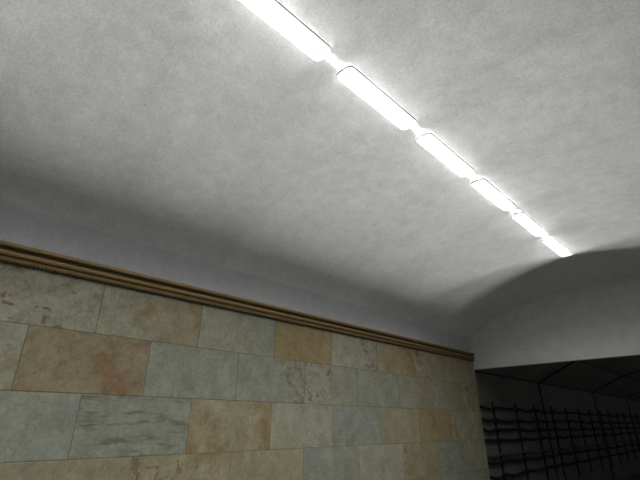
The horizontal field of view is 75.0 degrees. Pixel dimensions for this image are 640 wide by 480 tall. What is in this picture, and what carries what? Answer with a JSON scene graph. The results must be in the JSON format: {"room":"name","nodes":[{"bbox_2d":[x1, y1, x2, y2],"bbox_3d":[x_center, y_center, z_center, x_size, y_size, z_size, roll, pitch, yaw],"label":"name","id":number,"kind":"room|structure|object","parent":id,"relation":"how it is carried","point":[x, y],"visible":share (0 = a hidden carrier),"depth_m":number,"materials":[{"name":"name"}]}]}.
{"room":"subway station","nodes":[
{"label":"subway station","id":0,"kind":"room"},
{"bbox_2d":[0,261,489,479],"bbox_3d":[-1.728,1.857,3.753,0.351,2.950,13.502,-22,-32,40],"label":"wall","id":1,"kind":"structure","parent":0,"point":[99,381],"depth_m":4.23,"materials":[{"name":"stone"}]},
{"bbox_2d":[0,240,474,361],"bbox_3d":[-1.623,0.487,4.223,0.154,0.160,13.471,-22,-32,40],"label":"trim","id":2,"kind":"structure","parent":1,"relation":"attached to","point":[17,254],"depth_m":4.36,"materials":[{"name":"brown wood"}]},
{"bbox_2d":[0,0,639,351],"bbox_3d":[0.201,-0.804,2.829,5.660,1.365,13.490,-22,-32,40],"label":"ceiling","id":3,"kind":"structure","parent":0,"point":[188,142],"depth_m":3.54,"materials":[{"name":"paint"}]},
{"bbox_2d":[238,0,330,60],"bbox_3d":[-0.264,-1.382,2.559,0.154,0.048,0.862,-22,-32,40],"label":"ceiling lamp","id":4,"kind":"object","parent":3,"relation":"attached to","point":[272,12],"visible":1,"depth_m":2.61,"materials":[{"name":"white plastic"}]},
{"bbox_2d":[337,65,416,129],"bbox_3d":[0.459,-1.086,3.225,0.154,0.048,0.862,-22,-32,40],"label":"ceiling lamp","id":5,"kind":"object","parent":3,"relation":"attached to","point":[351,77],"visible":1,"depth_m":3.17,"materials":[{"name":"white plastic"}]},
{"bbox_2d":[416,132,474,176],"bbox_3d":[1.183,-0.791,3.891,0.154,0.048,0.862,-22,-32,40],"label":"ceiling lamp","id":6,"kind":"object","parent":3,"relation":"attached to","point":[429,141],"visible":1,"depth_m":3.84,"materials":[{"name":"white plastic"}]},
{"bbox_2d":[471,178,515,210],"bbox_3d":[1.907,-0.495,4.557,0.154,0.048,0.862,-22,-32,40],"label":"ceiling lamp","id":7,"kind":"object","parent":3,"relation":"attached to","point":[482,185],"visible":1,"depth_m":4.51,"materials":[{"name":"white plastic"}]},
{"bbox_2d":[511,212,547,236],"bbox_3d":[2.630,-0.200,5.223,0.154,0.048,0.862,-22,-32,40],"label":"ceiling lamp","id":8,"kind":"object","parent":3,"relation":"attached to","point":[522,218],"visible":1,"depth_m":5.18,"materials":[{"name":"white plastic"}]},
{"bbox_2d":[542,237,571,256],"bbox_3d":[3.354,0.096,5.890,0.154,0.048,0.862,-22,-32,40],"label":"ceiling lamp","id":9,"kind":"object","parent":3,"relation":"attached to","point":[551,242],"visible":1,"depth_m":5.83,"materials":[{"name":"white plastic"}]},
{"bbox_2d":[470,276,639,369],"bbox_3d":[4.989,1.225,7.203,5.660,1.528,0.100,-22,-32,40],"label":"wall","id":10,"kind":"structure","parent":0,"point":[599,320],"depth_m":7.55,"materials":[{"name":"grey paint"}]},
{"bbox_2d":[474,355,639,479],"bbox_3d":[13.272,6.058,14.185,5.900,3.730,23.410,-22,-32,40],"label":"wall","id":11,"kind":"structure","parent":0,"point":[612,385],"depth_m":11.35,"materials":[{"name":"concrete"}]},
{"bbox_2d":[491,401,508,479],"bbox_3d":[3.679,4.194,8.480,0.100,1.710,0.040,-22,-32,40],"label":"bracket","id":12,"kind":"object","parent":11,"relation":"attached to","point":[495,422],"visible":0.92,"depth_m":8.52,"materials":[{"name":"metal"}]},
{"bbox_2d":[514,403,530,479],"bbox_3d":[4.518,4.537,9.252,0.100,1.710,0.040,-22,-32,40],"label":"bracket","id":13,"kind":"object","parent":11,"relation":"attached to","point":[516,411],"visible":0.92,"depth_m":9.27,"materials":[{"name":"metal"}]},
{"bbox_2d":[533,405,549,479],"bbox_3d":[5.356,4.879,10.024,0.100,1.710,0.040,-22,-32,40],"label":"bracket","id":14,"kind":"object","parent":11,"relation":"attached to","point":[533,405],"visible":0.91,"depth_m":10.02,"materials":[{"name":"metal"}]},
{"bbox_2d":[480,405,639,417],"bbox_3d":[9.318,5.845,13.942,0.072,0.110,17.340,-22,-32,40],"label":"cable","id":15,"kind":"object","parent":14,"relation":"attached to","point":[481,406],"visible":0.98,"depth_m":10.64,"materials":[{"name":"black rubber"}]},
{"bbox_2d":[483,427,639,432],"bbox_3d":[9.318,6.229,13.771,0.073,0.103,17.340,-22,-32,40],"label":"cable","id":16,"kind":"object","parent":14,"relation":"attached to","point":[556,428],"visible":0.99,"depth_m":10.45,"materials":[{"name":"black rubber"}]},
{"bbox_2d":[484,432,639,441],"bbox_3d":[9.318,6.402,13.693,0.071,0.104,17.340,-22,-32,40],"label":"cable","id":17,"kind":"object","parent":14,"relation":"attached to","point":[592,435],"visible":1,"depth_m":10.22,"materials":[{"name":"black rubber"}]},
{"bbox_2d":[490,449,639,479],"bbox_3d":[9.318,6.972,13.441,0.072,0.103,17.340,-22,-32,40],"label":"cable","id":18,"kind":"object","parent":14,"relation":"attached to","point":[501,477],"visible":1,"depth_m":9.86,"materials":[{"name":"black rubber"}]},
{"bbox_2d":[550,406,565,479],"bbox_3d":[6.195,5.222,10.796,0.100,1.710,0.040,-22,-32,40],"label":"bracket","id":19,"kind":"object","parent":11,"relation":"attached to","point":[550,406],"visible":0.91,"depth_m":10.79,"materials":[{"name":"metal"}]},
{"bbox_2d":[487,439,639,457],"bbox_3d":[9.318,6.642,13.588,0.066,0.099,17.340,-22,-32,40],"label":"cable","id":20,"kind":"object","parent":11,"relation":"attached to","point":[607,443],"visible":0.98,"depth_m":10.21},
{"bbox_2d":[488,442,639,464],"bbox_3d":[9.318,6.758,13.536,0.072,0.101,17.340,-22,-32,40],"label":"cable","id":21,"kind":"object","parent":11,"relation":"attached to","point":[638,443],"visible":1,"depth_m":10.14,"materials":[{"name":"black rubber"}]},
{"bbox_2d":[564,407,580,475],"bbox_3d":[7.033,5.564,11.568,0.100,1.710,0.040,-22,-32,40],"label":"bracket","id":22,"kind":"object","parent":11,"relation":"attached to","point":[564,407],"visible":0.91,"depth_m":11.57,"materials":[{"name":"metal"}]},
{"bbox_2d":[577,408,592,472],"bbox_3d":[7.872,5.907,12.340,0.100,1.710,0.040,-22,-32,40],"label":"bracket","id":23,"kind":"object","parent":11,"relation":"attached to","point":[577,408],"visible":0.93,"depth_m":12.35,"materials":[{"name":"metal"}]},
{"bbox_2d":[481,418,639,423],"bbox_3d":[9.318,6.058,13.847,0.071,0.101,17.340,-22,-32,40],"label":"cable","id":24,"kind":"object","parent":23,"relation":"attached to","point":[483,419],"visible":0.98,"depth_m":10.56,"materials":[{"name":"black rubber"}]},
{"bbox_2d":[588,409,603,469],"bbox_3d":[8.710,6.249,13.111,0.100,1.710,0.040,-22,-32,40],"label":"bracket","id":25,"kind":"object","parent":11,"relation":"attached to","point":[588,409],"visible":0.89,"depth_m":13.09,"materials":[{"name":"metal"}]},
{"bbox_2d":[598,410,612,466],"bbox_3d":[9.549,6.591,13.883,0.100,1.710,0.040,-22,-32,40],"label":"bracket","id":26,"kind":"object","parent":11,"relation":"attached to","point":[598,410],"visible":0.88,"depth_m":13.89,"materials":[{"name":"metal"}]},
{"bbox_2d":[607,411,621,464],"bbox_3d":[10.387,6.934,14.655,0.100,1.710,0.040,-22,-32,40],"label":"bracket","id":27,"kind":"object","parent":11,"relation":"attached to","point":[607,411],"visible":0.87,"depth_m":14.66,"materials":[{"name":"metal"}]},
{"bbox_2d":[615,412,629,462],"bbox_3d":[11.226,7.276,15.427,0.100,1.710,0.040,-22,-32,40],"label":"bracket","id":28,"kind":"object","parent":11,"relation":"attached to","point":[615,412],"visible":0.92,"depth_m":15.43,"materials":[{"name":"metal"}]},
{"bbox_2d":[623,412,636,460],"bbox_3d":[12.065,7.619,16.199,0.100,1.710,0.040,-22,-32,40],"label":"bracket","id":29,"kind":"object","parent":11,"relation":"attached to","point":[623,412],"visible":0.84,"depth_m":16.21,"materials":[{"name":"metal"}]},
{"bbox_2d":[629,413,639,448],"bbox_3d":[12.903,7.961,16.971,0.100,1.710,0.040,-22,-32,40],"label":"bracket","id":30,"kind":"object","parent":11,"relation":"attached to","point":[629,413],"visible":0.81,"depth_m":17.05,"materials":[{"name":"metal"}]},
{"bbox_2d":[621,473,639,479],"bbox_3d":[8.459,5.909,9.003,6.030,0.200,37.000,-22,-32,40],"label":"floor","id":31,"kind":"structure","parent":0,"point":[635,476],"depth_m":14.34,"materials":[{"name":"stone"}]}
]}

